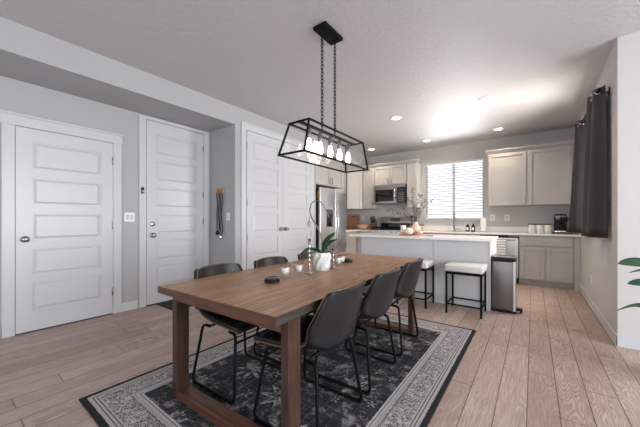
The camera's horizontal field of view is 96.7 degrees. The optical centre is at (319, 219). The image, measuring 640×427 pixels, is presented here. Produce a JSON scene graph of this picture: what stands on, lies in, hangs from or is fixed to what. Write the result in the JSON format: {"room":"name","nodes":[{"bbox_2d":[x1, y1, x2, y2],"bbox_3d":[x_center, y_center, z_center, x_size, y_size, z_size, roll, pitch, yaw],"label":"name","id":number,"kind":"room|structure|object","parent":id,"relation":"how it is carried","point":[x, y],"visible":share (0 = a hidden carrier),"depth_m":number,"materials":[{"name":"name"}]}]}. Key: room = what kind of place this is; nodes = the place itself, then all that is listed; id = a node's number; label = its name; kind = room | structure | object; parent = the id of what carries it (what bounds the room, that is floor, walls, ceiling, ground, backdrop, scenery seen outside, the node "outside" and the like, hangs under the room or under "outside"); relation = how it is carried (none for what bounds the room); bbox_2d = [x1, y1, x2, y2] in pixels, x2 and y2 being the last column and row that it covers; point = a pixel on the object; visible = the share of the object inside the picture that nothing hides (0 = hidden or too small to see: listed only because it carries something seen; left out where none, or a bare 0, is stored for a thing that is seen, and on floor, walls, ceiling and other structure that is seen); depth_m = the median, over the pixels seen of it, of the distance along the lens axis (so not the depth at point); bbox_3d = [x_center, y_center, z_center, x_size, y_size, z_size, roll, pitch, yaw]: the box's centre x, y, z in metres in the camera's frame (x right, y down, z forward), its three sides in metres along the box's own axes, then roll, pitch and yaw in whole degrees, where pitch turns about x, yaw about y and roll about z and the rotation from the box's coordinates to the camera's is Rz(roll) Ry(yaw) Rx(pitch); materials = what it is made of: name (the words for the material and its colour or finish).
{"room":"dining room","nodes":[
{"label":"dining room","id":0,"kind":"room"},
{"bbox_2d":[0,17,234,131],"bbox_3d":[-3.117,-1.494,2.035,0.630,0.258,5.520,0,0,37],"label":"ceiling beam","id":1,"kind":"structure","parent":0,"point":[28,55],"depth_m":2.89,"materials":[{"name":"paint"}]},
{"bbox_2d":[0,76,347,337],"bbox_3d":[-2.207,-0.252,3.901,0.150,2.743,10.000,0,0,37],"label":"wall","id":2,"kind":"structure","parent":0,"point":[16,96],"depth_m":3.37,"materials":[{"name":"paint"}]},
{"bbox_2d":[0,110,123,338],"bbox_3d":[-2.701,0.042,3.067,0.111,2.157,1.021,0,0,37],"label":"door","id":3,"kind":"structure","parent":2,"relation":"in","point":[61,195],"depth_m":3.00,"materials":[{"name":"white wood"}]},
{"bbox_2d":[124,212,134,221],"bbox_3d":[-2.373,-0.035,3.545,0.010,0.115,0.115,0,0,37],"label":"light switch","id":4,"kind":"object","parent":2,"relation":"attached to","point":[128,217],"visible":1,"depth_m":3.54,"materials":[{"name":"white plastic"}]},
{"bbox_2d":[122,300,137,311],"bbox_3d":[-2.370,1.067,3.545,0.015,0.105,0.183,0,0,37],"label":"baseboard","id":5,"kind":"structure","parent":2,"relation":"attached to","point":[130,305],"depth_m":3.54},
{"bbox_2d":[139,114,208,307],"bbox_3d":[-2.002,-0.115,4.001,0.111,2.470,0.965,0,0,37],"label":"door","id":6,"kind":"structure","parent":2,"relation":"in","point":[173,161],"depth_m":3.92,"materials":[{"name":"white wood"}]},
{"bbox_2d":[316,155,342,188],"bbox_3d":[-0.019,-1.000,6.152,0.653,0.580,1.005,0,0,37],"label":"upper cabinet","id":7,"kind":"object","parent":2,"relation":"attached to","point":[325,178],"visible":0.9,"depth_m":5.95,"materials":[{"name":"paint"}]},
{"bbox_2d":[336,165,345,190],"bbox_3d":[0.349,-0.810,6.901,0.345,1.070,0.625,0,0,37],"label":"upper cabinet","id":8,"kind":"object","parent":2,"relation":"attached to","point":[344,174],"visible":0.16,"depth_m":7.01,"materials":[{"name":"paint"}]},
{"bbox_2d":[210,106,315,264],"bbox_3d":[-0.899,-0.252,4.996,0.630,2.743,1.880,0,0,37],"label":"wall","id":9,"kind":"structure","parent":0,"point":[225,143],"depth_m":4.21,"materials":[{"name":"paint"}]},
{"bbox_2d":[216,187,224,194],"bbox_3d":[-1.495,-0.426,4.234,0.190,0.108,0.054,0,0,37],"label":"hook rack","id":10,"kind":"object","parent":9,"relation":"attached to","point":[220,191],"visible":0.96,"depth_m":4.23,"materials":[{"name":"beige wood"}]},
{"bbox_2d":[216,194,219,234],"bbox_3d":[-1.526,-0.076,4.246,0.059,0.611,0.050,0,0,-8],"label":"leash","id":11,"kind":"object","parent":10,"relation":"hanging from","point":[218,198],"visible":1,"depth_m":4.24,"materials":[{"name":"black fabric"}]},
{"bbox_2d":[219,194,222,239],"bbox_3d":[-1.461,-0.046,4.199,0.062,0.671,0.052,0,0,-8],"label":"leash","id":12,"kind":"object","parent":10,"relation":"hanging from","point":[220,220],"visible":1,"depth_m":4.19,"materials":[{"name":"black fabric"}]},
{"bbox_2d":[226,213,229,220],"bbox_3d":[-1.346,-0.050,4.150,0.075,0.115,0.010,0,0,37],"label":"light switch","id":13,"kind":"object","parent":9,"relation":"attached to","point":[227,214],"visible":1,"depth_m":4.15,"materials":[{"name":"white plastic"}]},
{"bbox_2d":[240,121,314,269],"bbox_3d":[-0.619,-0.156,4.796,0.111,2.552,1.719,0,0,37],"label":"door","id":14,"kind":"structure","parent":9,"relation":"in","point":[277,193],"depth_m":4.62,"materials":[{"name":"white wood"}]},
{"bbox_2d":[0,0,639,156],"bbox_3d":[0.919,-1.673,1.561,8.000,0.100,10.000,0,0,37],"label":"ceiling","id":15,"kind":"structure","parent":0,"point":[429,64],"depth_m":2.81,"materials":[{"name":"grey paint"}]},
{"bbox_2d":[277,21,368,172],"bbox_3d":[0.077,-1.053,2.460,0.272,1.140,0.979,0,0,37],"label":"pendant lantern","id":16,"kind":"object","parent":15,"relation":"hanging from","point":[324,30],"visible":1,"depth_m":2.39,"materials":[{"name":"black metal"}]},
{"bbox_2d":[318,131,321,142],"bbox_3d":[0.002,-0.692,2.363,0.038,0.093,0.038,0,0,37],"label":"socket","id":17,"kind":"object","parent":16,"relation":"attached to","point":[320,132],"depth_m":2.35,"materials":[{"name":"metal"}]},
{"bbox_2d":[328,135,331,145],"bbox_3d":[0.090,-0.692,2.481,0.038,0.093,0.038,0,0,37],"label":"socket","id":18,"kind":"object","parent":16,"relation":"attached to","point":[330,136],"depth_m":2.46,"materials":[{"name":"metal"}]},
{"bbox_2d":[338,139,341,148],"bbox_3d":[0.179,-0.692,2.599,0.038,0.093,0.038,0,0,37],"label":"socket","id":19,"kind":"object","parent":16,"relation":"attached to","point":[339,142],"depth_m":2.58,"materials":[{"name":"metal"}]},
{"bbox_2d":[346,143,349,152],"bbox_3d":[0.267,-0.692,2.717,0.038,0.093,0.038,0,0,37],"label":"socket","id":20,"kind":"object","parent":16,"relation":"attached to","point":[347,146],"depth_m":2.70,"materials":[{"name":"metal"}]},
{"bbox_2d":[390,116,401,119],"bbox_3d":[1.211,-1.620,4.528,0.184,0.006,0.184,0,0,37],"label":"recessed light","id":21,"kind":"object","parent":15,"relation":"in","point":[393,117],"visible":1,"depth_m":4.53,"materials":[{"name":"white"}]},
{"bbox_2d":[478,96,493,101],"bbox_3d":[2.217,-1.620,3.799,0.184,0.006,0.184,0,0,37],"label":"recessed light","id":22,"kind":"object","parent":15,"relation":"in","point":[485,98],"visible":1,"depth_m":3.79,"materials":[{"name":"white plastic"}]},
{"bbox_2d":[492,127,503,130],"bbox_3d":[3.177,-1.620,5.066,0.184,0.006,0.184,0,0,37],"label":"recessed light","id":23,"kind":"object","parent":15,"relation":"in","point":[498,128],"visible":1,"depth_m":5.08,"materials":[{"name":"white"}]},
{"bbox_2d":[0,283,639,426],"bbox_3d":[0.919,1.170,1.561,8.000,0.100,10.000,0,0,37],"label":"floor","id":24,"kind":"structure","parent":0,"point":[551,363],"depth_m":2.22,"materials":[{"name":"brown wood"}]},
{"bbox_2d":[157,300,190,309],"bbox_3d":[-1.781,1.114,3.920,0.450,0.012,0.700,0,0,37],"label":"door mat","id":25,"kind":"object","parent":24,"relation":"on","point":[168,304],"visible":0.26,"depth_m":3.73,"materials":[{"name":"grey fabric"}]},
{"bbox_2d":[79,312,475,426],"bbox_3d":[0.038,1.115,2.314,1.800,0.009,2.720,0,0,37],"label":"area rug","id":26,"kind":"object","parent":24,"relation":"on","point":[408,392],"visible":0.74,"depth_m":1.92,"materials":[{"name":"grey fabric"}]},
{"bbox_2d":[192,263,280,405],"bbox_3d":[-0.587,0.723,2.031,0.560,0.772,0.486,0,0,35],"label":"dining chair","id":27,"kind":"object","parent":26,"relation":"on","point":[235,326],"visible":0.42,"depth_m":1.90,"materials":[{"name":"grey leather"}]},
{"bbox_2d":[253,256,315,363],"bbox_3d":[-0.265,0.723,2.445,0.560,0.772,0.486,0,0,35],"label":"dining chair","id":28,"kind":"object","parent":26,"relation":"on","point":[266,261],"visible":0.23,"depth_m":2.52,"materials":[{"name":"grey leather"}]},
{"bbox_2d":[158,252,417,426],"bbox_3d":[0.037,0.755,2.346,0.976,0.710,2.186,0,0,35],"label":"dining table","id":29,"kind":"object","parent":26,"relation":"on","point":[244,295],"visible":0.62,"depth_m":1.66,"materials":[{"name":"brown wood"}]},
{"bbox_2d":[264,276,279,282],"bbox_3d":[-0.310,0.386,1.841,0.100,0.026,0.100,0,0,37],"label":"stack","id":30,"kind":"object","parent":29,"relation":"on","point":[271,279],"visible":1,"depth_m":1.81,"materials":[{"name":"black plastic"}]},
{"bbox_2d":[281,267,289,274],"bbox_3d":[-0.243,0.355,1.990,0.080,0.088,0.080,0,0,37],"label":"votive candle","id":31,"kind":"object","parent":29,"relation":"on","point":[285,270],"visible":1,"depth_m":1.97,"materials":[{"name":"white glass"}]},
{"bbox_2d":[294,263,302,271],"bbox_3d":[-0.158,0.355,2.103,0.080,0.088,0.080,0,0,37],"label":"votive candle","id":32,"kind":"object","parent":29,"relation":"on","point":[298,268],"visible":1,"depth_m":2.08,"materials":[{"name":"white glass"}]},
{"bbox_2d":[305,239,313,273],"bbox_3d":[-0.080,0.271,2.149,0.064,0.257,0.064,0,0,37],"label":"candlestick","id":33,"kind":"object","parent":29,"relation":"on","point":[309,270],"visible":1,"depth_m":2.14,"materials":[{"name":"silver metal"}]},
{"bbox_2d":[298,200,336,270],"bbox_3d":[-0.013,0.120,2.264,0.290,0.559,0.146,0,0,-23],"label":"potted orchid","id":34,"kind":"object","parent":29,"relation":"on","point":[322,258],"visible":0.98,"depth_m":2.26,"materials":[{"name":"white ceramic"}]},
{"bbox_2d":[330,248,336,268],"bbox_3d":[0.109,0.319,2.373,0.064,0.162,0.064,0,0,37],"label":"candlestick","id":35,"kind":"object","parent":29,"relation":"on","point":[333,265],"visible":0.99,"depth_m":2.36,"materials":[{"name":"silver metal"}]},
{"bbox_2d":[334,257,341,263],"bbox_3d":[0.158,0.355,2.505,0.080,0.088,0.080,0,0,37],"label":"votive candle","id":36,"kind":"object","parent":29,"relation":"on","point":[337,259],"visible":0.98,"depth_m":2.48,"materials":[{"name":"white glass"}]},
{"bbox_2d":[344,258,352,262],"bbox_3d":[0.264,0.386,2.713,0.100,0.026,0.100,0,0,37],"label":"stack","id":37,"kind":"object","parent":29,"relation":"on","point":[346,260],"visible":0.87,"depth_m":2.67,"materials":[{"name":"black plastic"}]},
{"bbox_2d":[253,280,365,426],"bbox_3d":[-0.033,0.723,1.632,0.560,0.772,0.486,0,0,35],"label":"dining chair","id":38,"kind":"object","parent":26,"relation":"on","point":[334,320],"visible":0.94,"depth_m":1.45,"materials":[{"name":"grey leather"}]},
{"bbox_2d":[298,251,359,325],"bbox_3d":[0.071,0.723,2.894,0.560,0.772,0.486,0,0,35],"label":"dining chair","id":39,"kind":"object","parent":26,"relation":"on","point":[300,257],"visible":0.08,"depth_m":3.00,"materials":[{"name":"grey leather"}]},
{"bbox_2d":[313,267,400,395],"bbox_3d":[0.292,0.723,2.088,0.560,0.772,0.486,0,0,35],"label":"dining chair","id":40,"kind":"object","parent":26,"relation":"on","point":[377,300],"visible":0.72,"depth_m":1.86,"materials":[{"name":"grey leather"}]},
{"bbox_2d":[353,258,423,357],"bbox_3d":[0.638,0.723,2.591,0.560,0.772,0.486,0,0,35],"label":"dining chair","id":41,"kind":"object","parent":26,"relation":"on","point":[409,275],"visible":0.69,"depth_m":2.37,"materials":[{"name":"grey leather"}]},
{"bbox_2d":[316,187,345,253],"bbox_3d":[0.042,0.228,6.114,0.757,1.745,0.952,0,0,37],"label":"refrigerator","id":42,"kind":"object","parent":24,"relation":"on","point":[334,201],"visible":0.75,"depth_m":5.88,"materials":[{"name":"silver metal"}]},
{"bbox_2d":[346,231,356,253],"bbox_3d":[0.473,0.694,6.792,0.651,0.853,0.600,0,0,37],"label":"base cabinet","id":43,"kind":"object","parent":24,"relation":"on","point":[351,241],"visible":0.29,"depth_m":6.66,"materials":[{"name":"paint"}]},
{"bbox_2d":[346,229,369,231],"bbox_3d":[0.782,0.250,6.954,0.975,0.030,1.230,0,0,37],"label":"countertop","id":44,"kind":"structure","parent":43,"relation":"on","point":[347,230],"depth_m":6.80,"materials":[{"name":"white stone"}]},
{"bbox_2d":[347,215,359,228],"bbox_3d":[0.889,0.047,7.585,0.370,0.371,0.074,0,0,37],"label":"cutting board","id":45,"kind":"object","parent":44,"relation":"on","point":[353,220],"visible":0.88,"depth_m":7.58,"materials":[{"name":"brown wood"}]},
{"bbox_2d":[357,224,367,228],"bbox_3d":[1.067,0.174,7.147,0.300,0.120,0.300,0,0,37],"label":"wooden bowl","id":46,"kind":"object","parent":44,"relation":"on","point":[360,226],"visible":0.86,"depth_m":7.05,"materials":[{"name":"brown wood"}]},
{"bbox_2d":[370,216,376,227],"bbox_3d":[1.314,0.069,7.026,0.130,0.331,0.176,0,0,37],"label":"knife block","id":47,"kind":"object","parent":44,"relation":"on","point":[373,223],"visible":0.91,"depth_m":6.99,"materials":[{"name":"brown wood"}]},
{"bbox_2d":[356,231,369,253],"bbox_3d":[1.192,0.694,7.000,0.375,0.853,0.641,0,0,37],"label":"base cabinet","id":48,"kind":"object","parent":24,"relation":"on","point":[359,239],"visible":0.2,"depth_m":6.83,"materials":[{"name":"paint"}]},
{"bbox_2d":[370,217,411,232],"bbox_3d":[1.635,0.510,6.620,0.770,1.180,0.722,0,0,37],"label":"range","id":49,"kind":"object","parent":24,"relation":"on","point":[387,224],"visible":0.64,"depth_m":6.71,"materials":[{"name":"metal"}]},
{"bbox_2d":[370,228,400,229],"bbox_3d":[1.635,0.212,6.621,0.770,0.029,0.580,0,0,37],"label":"cooktop","id":50,"kind":"object","parent":49,"relation":"in","point":[370,228],"depth_m":6.60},
{"bbox_2d":[396,257,434,308],"bbox_3d":[1.288,0.828,3.839,0.414,0.585,0.384,0,0,37],"label":"counter stool","id":51,"kind":"object","parent":24,"relation":"on","point":[428,264],"visible":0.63,"depth_m":3.67,"materials":[{"name":"black metal"}]},
{"bbox_2d":[409,257,434,268],"bbox_3d":[1.288,0.576,3.839,0.414,0.082,0.384,0,0,37],"label":"cushion","id":52,"kind":"object","parent":51,"relation":"on","point":[427,263],"depth_m":3.67,"materials":[{"name":"white leather"}]},
{"bbox_2d":[362,237,495,310],"bbox_3d":[1.596,0.694,4.317,1.779,0.853,0.737,0,0,37],"label":"kitchen island","id":53,"kind":"object","parent":24,"relation":"on","point":[443,252],"visible":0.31,"depth_m":3.81,"materials":[{"name":"paint"}]},
{"bbox_2d":[349,233,497,241],"bbox_3d":[1.513,0.249,4.355,2.000,0.032,0.815,0,0,37],"label":"island countertop","id":54,"kind":"structure","parent":53,"relation":"on","point":[381,235],"depth_m":4.02,"materials":[{"name":"white stone"}]},
{"bbox_2d":[400,234,433,235],"bbox_3d":[1.403,0.226,4.247,0.390,0.014,0.429,0,0,-24],"label":"serving tray","id":55,"kind":"object","parent":54,"relation":"on","point":[400,234],"visible":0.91,"depth_m":4.15,"materials":[{"name":"brown wood"}]},
{"bbox_2d":[401,225,405,233],"bbox_3d":[1.270,0.146,4.340,0.080,0.143,0.080,0,0,37],"label":"pillar candle","id":56,"kind":"object","parent":55,"relation":"on","point":[403,227],"visible":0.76,"depth_m":4.31,"materials":[{"name":"white wax"}]},
{"bbox_2d":[404,227,412,234],"bbox_3d":[1.316,0.157,4.218,0.126,0.125,0.126,0,0,37],"label":"pumpkin","id":57,"kind":"object","parent":55,"relation":"on","point":[408,231],"visible":1,"depth_m":4.17,"materials":[{"name":"beige ceramic"}]},
{"bbox_2d":[387,189,434,234],"bbox_3d":[1.381,-0.145,4.346,0.706,0.726,0.230,0,0,12],"label":"bud vase","id":58,"kind":"object","parent":55,"relation":"on","point":[415,226],"visible":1,"depth_m":4.31,"materials":[{"name":"ceramic"}]},
{"bbox_2d":[430,233,479,235],"bbox_3d":[2.785,0.694,5.807,0.895,0.853,0.641,0,0,37],"label":"base cabinet","id":59,"kind":"object","parent":24,"relation":"on","point":[430,233],"visible":0.05,"depth_m":5.58,"materials":[{"name":"paint"}]},
{"bbox_2d":[444,261,486,318],"bbox_3d":[1.781,0.828,3.470,0.414,0.585,0.384,0,0,37],"label":"counter stool","id":60,"kind":"object","parent":24,"relation":"on","point":[453,267],"visible":1,"depth_m":3.39,"materials":[{"name":"black metal"}]},
{"bbox_2d":[444,261,486,273],"bbox_3d":[1.781,0.576,3.470,0.414,0.082,0.384,0,0,37],"label":"cushion","id":61,"kind":"object","parent":60,"relation":"on","point":[453,267],"depth_m":3.35,"materials":[{"name":"white leather"}]},
{"bbox_2d":[480,234,518,282],"bbox_3d":[3.381,0.694,5.349,0.590,0.852,0.659,0,0,37],"label":"dishwasher","id":62,"kind":"object","parent":24,"relation":"on","point":[512,241],"visible":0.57,"depth_m":5.02,"materials":[{"name":"metal"}]},
{"bbox_2d":[496,238,505,254],"bbox_3d":[3.203,0.516,5.085,0.202,0.369,0.044,0,0,37],"label":"dish towel","id":63,"kind":"object","parent":62,"relation":"hanging from","point":[500,243],"visible":0.56,"depth_m":5.05,"materials":[{"name":"white fabric"}]},
{"bbox_2d":[492,254,522,313],"bbox_3d":[2.329,0.782,3.535,0.310,0.675,0.284,0,0,37],"label":"trash can","id":64,"kind":"object","parent":24,"relation":"on","point":[504,267],"visible":1,"depth_m":3.44,"materials":[{"name":"metal"}]},
{"bbox_2d":[519,235,573,289],"bbox_3d":[3.919,0.694,4.958,0.720,0.853,0.641,0,0,37],"label":"base cabinet","id":65,"kind":"object","parent":24,"relation":"on","point":[547,261],"visible":1,"depth_m":4.72,"materials":[{"name":"paint"}]},
{"bbox_2d":[574,237,579,290],"bbox_3d":[4.252,0.694,4.740,0.071,0.853,0.605,0,0,37],"label":"filler panel","id":66,"kind":"object","parent":24,"relation":"on","point":[576,239],"visible":0.5,"depth_m":4.50,"materials":[{"name":"paint"}]},
{"bbox_2d":[617,257,639,310],"bbox_3d":[2.430,0.589,1.872,0.513,1.063,0.576,0,0,-28],"label":"potted houseplant","id":67,"kind":"object","parent":24,"relation":"on","point":[633,261],"visible":1,"depth_m":2.00,"materials":[{"name":"green plant"}]},
{"bbox_3d":[2.198,0.694,6.246,0.560,0.853,0.641,0,0,37],"label":"base cabinet","id":68,"kind":"object","parent":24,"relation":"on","visible":0},
{"bbox_2d":[421,226,580,236],"bbox_3d":[3.125,0.198,5.562,2.865,0.135,0.650,0,0,37],"label":"countertop","id":69,"kind":"structure","parent":68,"relation":"on","point":[491,230],"depth_m":5.50,"materials":[{"name":"white stone"}]},
{"bbox_2d":[453,212,459,230],"bbox_3d":[2.820,0.038,5.914,0.139,0.393,0.207,0,0,37],"label":"kitchen faucet","id":70,"kind":"object","parent":69,"relation":"on","point":[454,229],"visible":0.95,"depth_m":5.94,"materials":[{"name":"silver metal"}]},
{"bbox_2d":[466,222,469,231],"bbox_3d":[3.008,0.138,5.790,0.076,0.193,0.082,0,0,5],"label":"soap bottle","id":71,"kind":"object","parent":69,"relation":"on","point":[467,225],"visible":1,"depth_m":5.76,"materials":[{"name":"black glass"}]},
{"bbox_2d":[471,223,474,231],"bbox_3d":[3.088,0.138,5.730,0.076,0.193,0.082,0,0,5],"label":"soap bottle","id":72,"kind":"object","parent":69,"relation":"on","point":[473,225],"visible":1,"depth_m":5.71,"materials":[{"name":"black glass"}]},
{"bbox_2d":[480,216,486,231],"bbox_3d":[3.238,0.082,5.633,0.128,0.305,0.128,0,0,37],"label":"paper towel roll","id":73,"kind":"object","parent":69,"relation":"on","point":[483,221],"visible":1,"depth_m":5.59,"materials":[{"name":"white paper"}]},
{"bbox_2d":[528,224,535,232],"bbox_3d":[3.837,0.150,5.148,0.110,0.168,0.110,0,0,37],"label":"canister","id":74,"kind":"object","parent":69,"relation":"on","point":[531,227],"visible":0.94,"depth_m":5.11,"materials":[{"name":"white ceramic"}]},
{"bbox_2d":[536,224,543,232],"bbox_3d":[3.927,0.150,5.080,0.110,0.168,0.110,0,0,37],"label":"canister","id":75,"kind":"object","parent":69,"relation":"on","point":[539,227],"visible":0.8,"depth_m":5.04,"materials":[{"name":"white ceramic"}]},
{"bbox_2d":[544,224,551,232],"bbox_3d":[4.015,0.150,5.014,0.110,0.168,0.110,0,0,37],"label":"canister","id":76,"kind":"object","parent":69,"relation":"on","point":[547,227],"visible":0.85,"depth_m":4.97,"materials":[{"name":"white ceramic"}]},
{"bbox_3d":[4.162,0.220,4.885,0.265,0.030,0.250,0,0,37],"label":"tray","id":77,"kind":"object","parent":69,"relation":"on","visible":0},
{"bbox_2d":[554,214,568,231],"bbox_3d":[4.157,0.051,4.880,0.227,0.305,0.234,0,0,37],"label":"coffee maker","id":78,"kind":"object","parent":77,"relation":"on","point":[561,221],"visible":0.91,"depth_m":4.85,"materials":[{"name":"black plastic"}]},
{"bbox_2d":[316,137,368,165],"bbox_3d":[0.339,-1.486,6.649,0.630,0.273,2.250,0,0,37],"label":"wall","id":79,"kind":"structure","parent":0,"point":[357,159],"depth_m":6.41,"materials":[{"name":"paint"}]},
{"bbox_2d":[348,127,574,228],"bbox_3d":[2.719,-0.252,6.366,4.780,2.743,0.150,0,0,37],"label":"wall","id":80,"kind":"structure","parent":0,"point":[520,216],"depth_m":5.82,"materials":[{"name":"paint"}]},
{"bbox_2d":[346,165,363,209],"bbox_3d":[0.828,-0.810,7.277,0.662,1.070,0.659,0,0,37],"label":"upper cabinet","id":81,"kind":"object","parent":80,"relation":"attached to","point":[353,179],"visible":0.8,"depth_m":7.07,"materials":[{"name":"paint"}]},
{"bbox_2d":[362,164,380,208],"bbox_3d":[1.272,-0.810,7.115,0.345,1.070,0.385,0,0,37],"label":"upper cabinet","id":82,"kind":"object","parent":80,"relation":"attached to","point":[368,177],"visible":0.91,"depth_m":7.00,"materials":[{"name":"paint"}]},
{"bbox_2d":[374,160,406,185],"bbox_3d":[1.728,-1.085,6.774,0.785,0.520,0.385,0,0,37],"label":"upper cabinet","id":83,"kind":"object","parent":80,"relation":"attached to","point":[389,173],"visible":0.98,"depth_m":6.62,"materials":[{"name":"paint"}]},
{"bbox_2d":[374,184,406,204],"bbox_3d":[1.707,-0.600,6.745,0.775,0.440,0.456,0,0,37],"label":"microwave oven","id":84,"kind":"object","parent":83,"relation":"attached to","point":[392,194],"visible":1,"depth_m":6.57,"materials":[{"name":"metal"}]},
{"bbox_2d":[406,159,421,207],"bbox_3d":[2.154,-0.810,6.455,0.270,1.070,0.385,0,0,37],"label":"upper cabinet","id":85,"kind":"object","parent":80,"relation":"attached to","point":[414,168],"visible":0.86,"depth_m":6.36,"materials":[{"name":"paint"}]},
{"bbox_2d":[424,158,484,219],"bbox_3d":[2.905,-0.627,6.189,1.230,1.275,0.150,0,0,37],"label":"window","id":86,"kind":"structure","parent":80,"relation":"in","point":[484,158],"depth_m":6.14,"materials":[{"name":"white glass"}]},
{"bbox_2d":[425,158,483,218],"bbox_3d":[2.892,-0.644,6.172,1.170,1.238,0.063,0,0,37],"label":"window blind","id":87,"kind":"object","parent":86,"relation":"attached to","point":[474,161],"visible":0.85,"depth_m":6.14,"materials":[{"name":"white plastic"}]},
{"bbox_2d":[490,215,494,220],"bbox_3d":[3.460,-0.045,5.712,0.085,0.125,0.008,0,0,37],"label":"wall outlet","id":88,"kind":"object","parent":80,"relation":"attached to","point":[492,217],"visible":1,"depth_m":5.71,"materials":[{"name":"white plastic"}]},
{"bbox_2d":[505,214,509,220],"bbox_3d":[3.660,-0.045,5.562,0.085,0.125,0.008,0,0,37],"label":"wall outlet","id":89,"kind":"object","parent":80,"relation":"attached to","point":[507,217],"visible":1,"depth_m":5.56,"materials":[{"name":"white plastic"}]},
{"bbox_2d":[485,140,574,206],"bbox_3d":[3.817,-0.795,5.209,1.335,1.060,0.385,0,0,37],"label":"upper cabinet","id":90,"kind":"object","parent":80,"relation":"attached to","point":[538,174],"visible":0.96,"depth_m":5.06,"materials":[{"name":"paint"}]},
{"bbox_2d":[576,31,639,337],"bbox_3d":[3.612,-0.252,3.697,0.150,2.743,3.050,0,0,37],"label":"wall","id":91,"kind":"structure","parent":0,"point":[609,290],"depth_m":2.51,"materials":[{"name":"paint"}]},
{"bbox_2d":[581,87,609,123],"bbox_3d":[3.284,-1.265,3.475,0.110,0.070,1.820,0,0,37],"label":"curtain rod","id":92,"kind":"object","parent":91,"relation":"attached to","point":[598,89],"visible":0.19,"depth_m":2.80,"materials":[{"name":"black metal"}]},
{"bbox_2d":[569,119,585,232],"bbox_3d":[3.549,-0.567,3.915,0.164,1.485,0.580,0,0,37],"label":"curtain","id":93,"kind":"object","parent":92,"relation":"hanging from","point":[576,202],"visible":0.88,"depth_m":3.76,"materials":[{"name":"fabric"}]},
{"bbox_2d":[581,85,607,237],"bbox_3d":[2.885,-0.567,3.018,0.130,1.486,0.641,0,0,35],"label":"curtain","id":94,"kind":"object","parent":92,"relation":"hanging from","point":[595,181],"visible":0.98,"depth_m":2.84,"materials":[{"name":"fabric"}]},
{"bbox_2d":[579,284,616,346],"bbox_3d":[3.374,1.067,3.517,0.015,0.105,2.505,0,0,37],"label":"baseboard","id":95,"kind":"structure","parent":91,"relation":"attached to","point":[610,331],"depth_m":3.08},
{"bbox_3d":[4.024,-0.251,1.578,3.050,2.743,0.150,0,0,37],"label":"wall","id":96,"kind":"structure","parent":0,"visible":0},
{"bbox_2d":[616,334,639,350],"bbox_3d":[3.828,1.067,1.621,3.015,0.105,0.015,0,0,37],"label":"baseboard","id":97,"kind":"structure","parent":96,"relation":"attached to","point":[627,342],"depth_m":2.47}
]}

